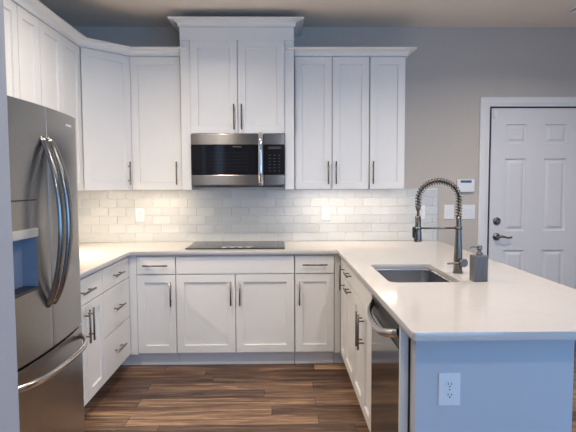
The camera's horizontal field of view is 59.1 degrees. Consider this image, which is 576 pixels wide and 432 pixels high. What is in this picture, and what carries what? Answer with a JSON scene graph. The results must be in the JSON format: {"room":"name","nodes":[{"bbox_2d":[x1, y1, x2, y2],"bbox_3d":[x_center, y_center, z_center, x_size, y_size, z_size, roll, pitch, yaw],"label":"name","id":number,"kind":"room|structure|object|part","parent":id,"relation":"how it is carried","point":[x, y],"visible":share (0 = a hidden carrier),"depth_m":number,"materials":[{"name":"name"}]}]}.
{"room":"kitchen","nodes":[
{"label":"kitchen","id":0,"kind":"room"},
{"bbox_2d":[0,0,19,431],"bbox_3d":[-2.162,-0.069,1.732,2.337,2.777,0.142,0,4,-1],"label":"wall","id":1,"kind":"structure","parent":0,"point":[9,400],"depth_m":1.79,"materials":[{"name":"grey paint"}]},
{"bbox_2d":[11,0,68,39],"bbox_3d":[-1.915,-0.158,3.129,0.120,2.777,2.648,0,4,-1],"label":"wall","id":2,"kind":"structure","parent":0,"point":[11,0],"depth_m":3.80,"materials":[{"name":"beige paint"}]},
{"bbox_2d":[3,0,41,104],"bbox_3d":[-1.669,-0.669,2.884,0.348,1.074,0.586,0,4,-1],"label":"upper cabinet","id":3,"kind":"object","parent":2,"relation":"attached to","point":[21,28],"visible":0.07,"depth_m":2.94,"materials":[{"name":"white paint"}]},
{"bbox_3d":[-1.541,-0.659,2.753,0.020,1.064,0.313,0,4,-1],"label":"door","id":4,"kind":"part","parent":3,"relation":"part of","materials":[{"name":"white paint"}]},
{"bbox_3d":[-1.547,-0.677,3.046,0.020,1.064,0.259,0,4,-1],"label":"door","id":5,"kind":"part","parent":3,"relation":"part of","materials":[{"name":"white paint"}]},
{"bbox_2d":[39,20,82,190],"bbox_3d":[-1.680,-0.708,3.495,0.348,1.074,0.636,0,4,-1],"label":"upper cabinet","id":6,"kind":"object","parent":2,"relation":"attached to","point":[59,57],"visible":0.18,"depth_m":3.48,"materials":[{"name":"white paint"}]},
{"bbox_3d":[-1.552,-0.696,3.339,0.020,1.064,0.311,0,4,-1],"label":"door","id":7,"kind":"part","parent":6,"relation":"part of","materials":[{"name":"white paint"}]},
{"bbox_3d":[-1.557,-0.716,3.656,0.020,1.064,0.311,0,4,-1],"label":"door","id":8,"kind":"part","parent":6,"relation":"part of","materials":[{"name":"white paint"}]},
{"bbox_2d":[78,46,132,190],"bbox_3d":[-1.563,-0.747,4.112,0.604,1.074,0.599,0,4,-1],"label":"upper cabinet","id":9,"kind":"object","parent":2,"relation":"attached to","point":[104,76],"visible":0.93,"depth_m":3.95,"materials":[{"name":"white paint"}]},
{"bbox_3d":[-1.274,-0.343,4.084,0.041,0.185,0.011,3,5,44],"label":"handle","id":10,"kind":"part","parent":9,"relation":"part of","materials":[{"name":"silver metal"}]},
{"bbox_3d":[-1.677,-0.832,2.178,0.309,0.660,0.798,0,4,-1],"label":"upper cabinet","id":11,"kind":"object","parent":2,"relation":"attached to","visible":0},
{"bbox_2d":[12,0,188,55],"bbox_3d":[-1.434,-1.238,2.987,0.672,0.057,2.407,1,4,16],"label":"crown molding","id":12,"kind":"structure","parent":11,"relation":"attached to","point":[36,8],"depth_m":3.75,"materials":[{"name":"white paint"}]},
{"bbox_2d":[38,0,575,26],"bbox_3d":[0.079,-1.441,0.807,6.800,0.060,7.390,0,4,-1],"label":"ceiling","id":13,"kind":"structure","parent":0,"point":[77,13],"depth_m":4.02,"materials":[{"name":"paint"}]},
{"bbox_2d":[565,6,575,12],"bbox_3d":[2.444,-1.608,3.930,0.480,0.017,0.230,0,4,-1],"label":"ceiling vent","id":14,"kind":"object","parent":13,"relation":"in","point":[572,10],"visible":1,"depth_m":3.98,"materials":[{"name":"white paint"}]},
{"bbox_2d":[69,27,575,343],"bbox_3d":[0.710,-0.258,4.546,5.420,2.777,0.100,0,4,-1],"label":"wall","id":15,"kind":"structure","parent":0,"point":[449,70],"depth_m":4.45,"materials":[{"name":"beige paint"}]},
{"bbox_2d":[130,56,181,189],"bbox_3d":[-1.070,-0.757,4.242,0.408,1.074,0.356,0,4,-1],"label":"upper cabinet","id":16,"kind":"object","parent":15,"relation":"attached to","point":[155,85],"visible":0.85,"depth_m":4.11,"materials":[{"name":"white paint"}]},
{"bbox_2d":[179,27,293,189],"bbox_3d":[-0.406,-0.863,4.217,0.904,1.283,0.416,0,4,-1],"label":"upper cabinet","id":17,"kind":"object","parent":15,"relation":"attached to","point":[234,80],"visible":1,"depth_m":4.04,"materials":[{"name":"white paint"}]},
{"bbox_3d":[-0.820,-0.812,4.240,0.076,1.181,0.361,0,4,-1],"label":"panel","id":18,"kind":"part","parent":17,"relation":"part of","materials":[{"name":"white paint"}]},
{"bbox_3d":[-0.589,-1.024,4.044,0.370,0.730,0.020,0,4,-1],"label":"door","id":19,"kind":"part","parent":17,"relation":"part of","materials":[{"name":"white paint"}]},
{"bbox_3d":[-0.429,-0.787,4.033,0.011,0.200,0.041,0,4,-1],"label":"handle","id":20,"kind":"part","parent":17,"relation":"part of","materials":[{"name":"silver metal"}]},
{"bbox_2d":[167,16,303,37],"bbox_3d":[-0.408,-1.532,4.165,1.056,0.056,0.455,0,4,-1],"label":"crown molding","id":21,"kind":"structure","parent":17,"relation":"on","point":[176,21],"depth_m":3.99,"materials":[{"name":"white paint"}]},
{"bbox_3d":[-0.214,-1.026,4.050,0.366,0.730,0.020,0,4,-1],"label":"door","id":22,"kind":"part","parent":17,"relation":"part of","materials":[{"name":"white paint"}]},
{"bbox_3d":[0.009,-0.816,4.255,0.074,1.181,0.361,0,4,-1],"label":"panel","id":23,"kind":"part","parent":17,"relation":"part of","materials":[{"name":"white paint"}]},
{"bbox_2d":[191,132,284,187],"bbox_3d":[-0.403,-0.459,4.226,0.750,0.439,0.448,0,4,-1],"label":"microwave","id":24,"kind":"object","parent":15,"relation":"attached to","point":[217,160],"visible":1,"depth_m":4.07,"materials":[{"name":"metal"}]},
{"bbox_3d":[-0.486,-0.450,4.083,0.579,0.238,0.038,0,4,-1],"label":"door glass","id":25,"kind":"part","parent":24,"relation":"part of","materials":[{"name":"black glass"}]},
{"bbox_3d":[-0.218,-0.453,4.040,0.036,0.428,0.070,0,4,-1],"label":"handle","id":26,"kind":"part","parent":24,"relation":"part of","materials":[{"name":"silver metal"}]},
{"bbox_3d":[-0.110,-0.452,4.089,0.169,0.238,0.038,0,4,-1],"label":"control panel","id":27,"kind":"part","parent":24,"relation":"part of","materials":[{"name":"black glass"}]},
{"bbox_2d":[268,147,280,167],"bbox_3d":[-0.106,-0.457,4.070,0.100,0.196,0.001,0,4,-1],"label":"keypad","id":28,"kind":"object","parent":24,"relation":"on","point":[274,153],"depth_m":4.07,"materials":[{"name":"black plastic"}]},
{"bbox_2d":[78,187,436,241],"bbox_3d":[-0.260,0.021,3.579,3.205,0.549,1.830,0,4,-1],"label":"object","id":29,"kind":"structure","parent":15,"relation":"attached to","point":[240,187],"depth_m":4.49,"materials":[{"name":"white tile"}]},
{"bbox_2d":[78,186,437,241],"bbox_3d":[-0.271,-0.044,4.487,3.195,0.530,0.009,0,4,-1],"label":"backsplash","id":30,"kind":"structure","parent":15,"relation":"attached to","point":[385,226],"depth_m":4.49,"materials":[{"name":"tile"}]},
{"bbox_2d":[135,208,144,221],"bbox_3d":[-1.300,-0.011,4.462,0.078,0.122,0.009,0,4,-1],"label":"outlet","id":31,"kind":"object","parent":30,"relation":"attached to","point":[140,216],"visible":1,"depth_m":4.46,"materials":[{"name":"white plastic"}]},
{"bbox_2d":[322,206,330,219],"bbox_3d":[0.337,-0.024,4.490,0.078,0.122,0.009,0,4,-1],"label":"outlet","id":32,"kind":"object","parent":30,"relation":"attached to","point":[326,210],"visible":1,"depth_m":4.49,"materials":[{"name":"white plastic"}]},
{"bbox_2d":[420,205,424,218],"bbox_3d":[1.180,-0.033,4.504,0.078,0.122,0.009,0,4,-1],"label":"outlet","id":33,"kind":"object","parent":30,"relation":"attached to","point":[422,211],"visible":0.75,"depth_m":4.50,"materials":[{"name":"white plastic"}]},
{"bbox_2d":[294,56,369,188],"bbox_3d":[0.356,-0.764,4.266,0.610,1.074,0.356,0,4,-1],"label":"upper cabinet","id":34,"kind":"object","parent":15,"relation":"attached to","point":[331,93],"visible":0.99,"depth_m":4.13,"materials":[{"name":"white paint"}]},
{"bbox_3d":[0.206,-0.753,4.135,0.297,1.064,0.020,0,4,-1],"label":"door","id":35,"kind":"part","parent":34,"relation":"part of","materials":[{"name":"white paint"}]},
{"bbox_3d":[0.510,-0.754,4.141,0.297,1.064,0.020,0,4,-1],"label":"door","id":36,"kind":"part","parent":34,"relation":"part of","materials":[{"name":"white paint"}]},
{"bbox_2d":[285,47,416,59],"bbox_3d":[0.496,-1.324,4.223,1.049,0.057,0.397,0,4,-1],"label":"crown molding","id":37,"kind":"structure","parent":34,"relation":"attached to","point":[298,51],"depth_m":4.07,"materials":[{"name":"white paint"}]},
{"bbox_2d":[369,56,404,188],"bbox_3d":[0.808,-0.767,4.274,0.288,1.074,0.356,0,4,-1],"label":"upper cabinet","id":38,"kind":"object","parent":15,"relation":"attached to","point":[386,73],"visible":0.92,"depth_m":4.14,"materials":[{"name":"white paint"}]},
{"bbox_2d":[444,205,453,218],"bbox_3d":[1.433,-0.035,4.518,0.088,0.128,0.010,0,4,-1],"label":"light switch","id":39,"kind":"object","parent":15,"relation":"attached to","point":[448,209],"visible":1,"depth_m":4.52,"materials":[{"name":"white plastic"}]},
{"bbox_2d":[457,179,474,191],"bbox_3d":[1.573,-0.268,4.497,0.154,0.115,0.027,0,4,-1],"label":"alarm keypad","id":40,"kind":"object","parent":15,"relation":"attached to","point":[465,185],"visible":0.84,"depth_m":4.49,"materials":[{"name":"white plastic"}]},
{"bbox_2d":[461,205,474,218],"bbox_3d":[1.605,-0.036,4.521,0.120,0.128,0.010,0,4,-1],"label":"light switch","id":41,"kind":"object","parent":15,"relation":"attached to","point":[468,211],"visible":0.97,"depth_m":4.52,"materials":[{"name":"white plastic"}]},
{"bbox_2d":[477,97,575,254],"bbox_3d":[2.180,0.040,4.528,0.977,2.173,0.026,0,4,-1],"label":"trim","id":42,"kind":"structure","parent":15,"relation":"attached to","point":[486,103],"depth_m":4.46,"materials":[{"name":"white paint"}]},
{"bbox_2d":[487,107,575,288],"bbox_3d":[2.181,0.085,4.499,0.805,2.087,0.087,0,4,-1],"label":"door","id":43,"kind":"structure","parent":15,"relation":"in","point":[532,188],"depth_m":4.50,"materials":[{"name":"white paint"}]},
{"bbox_3d":[1.897,0.186,4.486,0.157,0.066,0.058,0,4,-1],"label":"handle","id":44,"kind":"part","parent":43,"relation":"part of","materials":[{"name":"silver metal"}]},
{"bbox_2d":[84,340,575,431],"bbox_3d":[0.090,1.390,0.986,6.800,0.060,7.390,0,4,-1],"label":"floor","id":45,"kind":"structure","parent":0,"point":[321,397],"depth_m":3.34,"materials":[{"name":"brown wood"}]},
{"bbox_2d":[7,95,87,431],"bbox_3d":[-1.381,0.405,2.254,0.853,1.758,0.784,0,4,-1],"label":"refrigerator","id":46,"kind":"object","parent":45,"relation":"on","point":[42,139],"visible":0.95,"depth_m":2.18,"materials":[{"name":"silver metal"}]},
{"bbox_3d":[-1.076,0.073,2.015,0.074,0.036,0.209,0,4,-1],"label":"dispenser trim","id":47,"kind":"part","parent":46,"relation":"part of","materials":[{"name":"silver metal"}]},
{"bbox_3d":[-1.083,0.067,2.041,0.075,1.058,0.390,0,4,-1],"label":"door","id":48,"kind":"part","parent":46,"relation":"part of","materials":[{"name":"silver metal"}]},
{"bbox_3d":[-1.083,0.895,2.290,0.075,0.603,0.784,0,4,-1],"label":"freezer drawer","id":49,"kind":"part","parent":46,"relation":"part of","materials":[{"name":"silver metal"}]},
{"bbox_3d":[-1.024,0.645,2.275,0.119,0.029,0.764,0,4,-1],"label":"handle","id":50,"kind":"part","parent":46,"relation":"part of","materials":[{"name":"metal"}]},
{"bbox_3d":[-1.008,0.029,2.185,0.109,0.744,0.044,1,4,15],"label":"handle","id":51,"kind":"part","parent":46,"relation":"part of","materials":[{"name":"metal"}]},
{"bbox_3d":[-1.010,0.024,2.257,0.106,0.744,0.043,0,4,4],"label":"handle","id":52,"kind":"part","parent":46,"relation":"part of","materials":[{"name":"metal"}]},
{"bbox_3d":[-1.090,0.042,2.433,0.075,1.058,0.390,0,4,-1],"label":"door","id":53,"kind":"part","parent":46,"relation":"part of","materials":[{"name":"silver metal"}]},
{"bbox_2d":[80,270,104,405],"bbox_3d":[-1.497,0.796,3.014,0.674,0.884,0.618,0,4,-1],"label":"base cabinet","id":54,"kind":"object","parent":45,"relation":"on","point":[91,286],"visible":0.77,"depth_m":3.13,"materials":[{"name":"white paint"}]},
{"bbox_3d":[-1.206,0.831,2.875,0.020,0.593,0.321,0,4,-1],"label":"door","id":55,"kind":"part","parent":54,"relation":"part of","materials":[{"name":"white paint"}]},
{"bbox_3d":[-1.181,0.652,2.998,0.041,0.200,0.011,0,4,-1],"label":"handle","id":56,"kind":"part","parent":54,"relation":"part of","materials":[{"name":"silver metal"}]},
{"bbox_3d":[-1.182,0.443,2.997,0.041,0.012,0.190,0,4,-1],"label":"handle","id":57,"kind":"part","parent":54,"relation":"part of","materials":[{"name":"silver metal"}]},
{"bbox_3d":[-1.210,0.444,2.997,0.020,0.153,0.613,0,4,-1],"label":"drawer","id":58,"kind":"part","parent":54,"relation":"part of","materials":[{"name":"white paint"}]},
{"bbox_3d":[-1.182,0.648,3.058,0.041,0.200,0.011,0,4,-1],"label":"handle","id":59,"kind":"part","parent":54,"relation":"part of","materials":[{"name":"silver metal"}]},
{"bbox_3d":[-1.212,0.811,3.184,0.020,0.593,0.285,0,4,-1],"label":"door","id":60,"kind":"part","parent":54,"relation":"part of","materials":[{"name":"white paint"}]},
{"bbox_2d":[101,257,130,381],"bbox_3d":[-1.508,0.758,3.614,0.674,0.884,0.578,0,4,-1],"label":"base cabinet","id":61,"kind":"object","parent":45,"relation":"on","point":[116,304],"visible":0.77,"depth_m":3.56,"materials":[{"name":"white paint"}]},
{"bbox_3d":[-1.221,0.406,3.594,0.020,0.153,0.568,0,4,-1],"label":"drawer","id":62,"kind":"part","parent":61,"relation":"part of","materials":[{"name":"white paint"}]},
{"bbox_3d":[-1.220,0.638,3.609,0.020,0.300,0.568,0,4,-1],"label":"drawer","id":63,"kind":"part","parent":61,"relation":"part of","materials":[{"name":"white paint"}]},
{"bbox_3d":[-1.219,0.937,3.628,0.020,0.287,0.568,0,4,-1],"label":"drawer","id":64,"kind":"part","parent":61,"relation":"part of","materials":[{"name":"white paint"}]},
{"bbox_3d":[-1.190,0.935,3.611,0.041,0.012,0.190,0,4,-1],"label":"handle","id":65,"kind":"part","parent":61,"relation":"part of","materials":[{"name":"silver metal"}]},
{"bbox_2d":[121,255,140,364],"bbox_3d":[-1.246,0.736,3.953,0.170,0.884,0.085,0,4,-1],"label":"cabinet filler","id":66,"kind":"object","parent":45,"relation":"on","point":[134,358],"visible":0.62,"depth_m":3.92,"materials":[{"name":"white paint"}]},
{"bbox_3d":[-1.190,0.684,3.924,0.058,0.779,0.032,0,4,-1],"label":"panel","id":67,"kind":"part","parent":66,"relation":"part of","materials":[{"name":"white paint"}]},
{"bbox_2d":[136,255,178,364],"bbox_3d":[-1.014,0.720,4.184,0.298,0.884,0.634,0,4,-1],"label":"base cabinet","id":68,"kind":"object","parent":45,"relation":"on","point":[156,274],"visible":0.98,"depth_m":3.91,"materials":[{"name":"white paint"}]},
{"bbox_3d":[-1.010,0.379,3.866,0.190,0.012,0.041,0,4,-1],"label":"handle","id":69,"kind":"part","parent":68,"relation":"part of","materials":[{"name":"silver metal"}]},
{"bbox_3d":[-1.011,0.377,3.894,0.293,0.135,0.020,0,4,-1],"label":"drawer","id":70,"kind":"part","parent":68,"relation":"part of","materials":[{"name":"white paint"}]},
{"bbox_3d":[-1.010,0.756,3.918,0.293,0.609,0.020,0,4,-1],"label":"door","id":71,"kind":"part","parent":68,"relation":"part of","materials":[{"name":"white paint"}]},
{"bbox_3d":[-0.897,0.597,3.881,0.011,0.185,0.041,0,4,-1],"label":"handle","id":72,"kind":"part","parent":68,"relation":"part of","materials":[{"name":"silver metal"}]},
{"bbox_2d":[176,254,294,364],"bbox_3d":[-0.408,0.717,4.195,0.908,0.884,0.634,0,4,-1],"label":"base cabinet","id":73,"kind":"object","parent":45,"relation":"on","point":[232,309],"visible":0.99,"depth_m":3.92,"materials":[{"name":"white paint"}]},
{"bbox_3d":[-0.631,0.754,3.925,0.448,0.609,0.020,0,4,-1],"label":"door","id":74,"kind":"part","parent":73,"relation":"part of","materials":[{"name":"white paint"}]},
{"bbox_3d":[-0.369,0.595,3.891,0.011,0.185,0.041,0,4,-1],"label":"handle","id":75,"kind":"part","parent":73,"relation":"part of","materials":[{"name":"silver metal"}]},
{"bbox_3d":[-0.176,0.752,3.933,0.448,0.609,0.020,0,4,-1],"label":"door","id":76,"kind":"part","parent":73,"relation":"part of","materials":[{"name":"white paint"}]},
{"bbox_2d":[79,240,575,340],"bbox_3d":[-0.247,0.327,3.112,3.208,0.030,2.799,0,4,-1],"label":"countertop","id":77,"kind":"structure","parent":73,"relation":"on","point":[514,303],"depth_m":2.44,"materials":[{"name":"white stone"}]},
{"bbox_2d":[185,241,284,248],"bbox_3d":[-0.417,0.239,4.212,0.780,0.009,0.490,0,4,-1],"label":"cooktop","id":78,"kind":"object","parent":77,"relation":"in","point":[197,244],"visible":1,"depth_m":4.14,"materials":[{"name":"black glass"}]},
{"bbox_2d":[375,269,451,282],"bbox_3d":[0.706,0.444,2.911,0.383,0.185,0.604,0,4,-1],"label":"sink","id":79,"kind":"object","parent":77,"relation":"in","point":[392,275],"visible":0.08,"depth_m":3.20,"materials":[{"name":"metal"}]},
{"bbox_2d":[412,178,467,272],"bbox_3d":[0.853,0.055,2.851,0.303,0.537,0.083,0,4,-1],"label":"faucet","id":80,"kind":"object","parent":77,"relation":"on","point":[458,262],"visible":1,"depth_m":2.85,"materials":[{"name":"metal"}]},
{"bbox_3d":[0.847,0.069,2.865,0.272,0.016,0.042,0,4,-1],"label":"docking arm","id":81,"kind":"part","parent":80,"relation":"part of","materials":[{"name":"metal"}]},
{"bbox_3d":[0.945,0.263,2.841,0.114,0.048,0.044,-1,4,-18],"label":"lever","id":82,"kind":"part","parent":80,"relation":"part of","materials":[{"name":"metal"}]},
{"bbox_2d":[469,245,487,281],"bbox_3d":[0.982,0.245,2.634,0.089,0.184,0.062,0,4,-3],"label":"soap dispenser","id":83,"kind":"object","parent":77,"relation":"on","point":[478,272],"visible":1,"depth_m":2.61,"materials":[{"name":"grey plastic"}]},
{"bbox_2d":[294,254,343,363],"bbox_3d":[0.260,0.714,4.207,0.422,0.884,0.634,0,4,-1],"label":"base cabinet","id":84,"kind":"object","parent":45,"relation":"on","point":[313,273],"depth_m":3.94,"materials":[{"name":"white paint"}]},
{"bbox_3d":[0.205,0.371,3.915,0.299,0.135,0.020,0,4,-1],"label":"drawer","id":85,"kind":"part","parent":84,"relation":"part of","materials":[{"name":"white paint"}]},
{"bbox_3d":[0.205,0.373,3.887,0.190,0.012,0.041,0,4,-1],"label":"handle","id":86,"kind":"part","parent":84,"relation":"part of","materials":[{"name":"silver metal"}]},
{"bbox_3d":[0.384,0.677,3.952,0.048,0.779,0.032,0,4,-1],"label":"panel","id":87,"kind":"part","parent":84,"relation":"part of","materials":[{"name":"white paint"}]},
{"bbox_3d":[0.417,0.727,3.982,0.116,0.884,0.085,0,4,-1],"label":"cabinet filler","id":88,"kind":"part","parent":84,"relation":"part of","materials":[{"name":"white wood"}]},
{"bbox_2d":[339,258,344,362],"bbox_3d":[0.686,0.739,3.787,0.634,0.884,0.238,0,4,-1],"label":"base cabinet","id":89,"kind":"object","parent":45,"relation":"on","point":[342,266],"visible":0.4,"depth_m":3.83,"materials":[{"name":"white paint"}]},
{"bbox_3d":[0.390,0.445,3.678,0.041,0.185,0.011,0,4,-1],"label":"handle","id":90,"kind":"part","parent":89,"relation":"part of","materials":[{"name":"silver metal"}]},
{"bbox_3d":[0.418,0.688,3.779,0.020,0.752,0.233,0,4,-1],"label":"door","id":91,"kind":"part","parent":89,"relation":"part of","materials":[{"name":"white paint"}]},
{"bbox_2d":[343,263,354,384],"bbox_3d":[0.692,0.759,3.457,0.634,0.884,0.418,0,4,-1],"label":"base cabinet","id":92,"kind":"object","parent":45,"relation":"on","point":[349,274],"visible":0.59,"depth_m":3.46,"materials":[{"name":"white paint"}]},
{"bbox_3d":[0.422,0.396,3.430,0.020,0.125,0.413,0,4,-1],"label":"drawer","id":93,"kind":"part","parent":92,"relation":"part of","materials":[{"name":"white paint"}]},
{"bbox_2d":[353,273,372,431],"bbox_3d":[0.701,0.792,2.934,0.634,0.884,0.623,0,4,-1],"label":"base cabinet","id":94,"kind":"object","parent":45,"relation":"on","point":[362,354],"visible":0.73,"depth_m":2.86,"materials":[{"name":"white paint"}]},
{"bbox_3d":[0.431,0.800,3.064,0.020,0.619,0.350,0,4,-1],"label":"door","id":95,"kind":"part","parent":94,"relation":"part of","materials":[{"name":"white paint"}]},
{"bbox_3d":[0.404,0.645,2.904,0.041,0.200,0.011,0,4,-1],"label":"handle","id":96,"kind":"part","parent":94,"relation":"part of","materials":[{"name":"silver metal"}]},
{"bbox_3d":[0.406,0.649,2.837,0.041,0.200,0.011,0,4,-1],"label":"handle","id":97,"kind":"part","parent":94,"relation":"part of","materials":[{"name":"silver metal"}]},
{"bbox_3d":[0.436,0.819,2.752,0.020,0.619,0.260,0,4,-1],"label":"door","id":98,"kind":"part","parent":94,"relation":"part of","materials":[{"name":"white paint"}]},
{"bbox_2d":[367,295,410,431],"bbox_3d":[0.698,0.839,2.322,0.633,0.868,0.592,0,4,-1],"label":"dishwasher","id":99,"kind":"object","parent":45,"relation":"on","point":[385,330],"visible":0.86,"depth_m":2.26,"materials":[{"name":"silver metal"}]},
{"bbox_3d":[0.413,0.472,2.294,0.066,0.081,0.554,0,4,-1],"label":"handle","id":100,"kind":"part","parent":99,"relation":"part of","materials":[{"name":"metal"}]},
{"bbox_3d":[0.444,0.842,2.318,0.021,0.665,0.592,0,4,-1],"label":"door","id":101,"kind":"part","parent":99,"relation":"part of","materials":[{"name":"silver mirror"}]},
{"bbox_3d":[0.444,0.457,2.294,0.018,0.100,0.592,0,4,-1],"label":"control panel","id":102,"kind":"part","parent":99,"relation":"part of","materials":[{"name":"silver metal"}]},
{"bbox_2d":[407,337,410,431],"bbox_3d":[0.735,0.799,2.321,0.558,0.788,0.592,0,4,-1],"label":"tub","id":103,"kind":"object","parent":99,"relation":"in","point":[409,341],"depth_m":2.01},
{"bbox_2d":[398,326,408,431],"bbox_3d":[0.455,0.851,2.013,0.032,0.884,0.020,0,4,-1],"label":"cabinet filler","id":104,"kind":"object","parent":45,"relation":"on","point":[403,337],"visible":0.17,"depth_m":1.99,"materials":[{"name":"white paint"}]},
{"bbox_2d":[410,340,574,431],"bbox_3d":[0.755,0.773,3.230,0.601,0.884,2.617,0,4,-1],"label":"peninsula end panel","id":105,"kind":"object","parent":45,"relation":"on","point":[506,385],"visible":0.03,"depth_m":1.92,"materials":[{"name":"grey paint"}]},
{"bbox_2d":[438,373,459,405],"bbox_3d":[0.606,0.651,1.907,0.082,0.125,0.009,0,4,-1],"label":"outlet","id":106,"kind":"object","parent":105,"relation":"attached to","point":[449,383],"visible":1,"depth_m":1.91,"materials":[{"name":"white plastic"}]},
{"bbox_2d":[445,380,453,388],"bbox_3d":[0.606,0.631,1.903,0.034,0.034,0.002,0,4,-1],"label":"receptacle","id":107,"kind":"object","parent":106,"relation":"attached to","point":[449,384],"depth_m":1.90,"materials":[{"name":"white plastic"}]},
{"bbox_2d":[445,391,453,398],"bbox_3d":[0.606,0.671,1.906,0.034,0.034,0.002,0,4,-1],"label":"receptacle","id":108,"kind":"object","parent":106,"relation":"attached to","point":[448,394],"depth_m":1.91,"materials":[{"name":"white plastic"}]}
]}

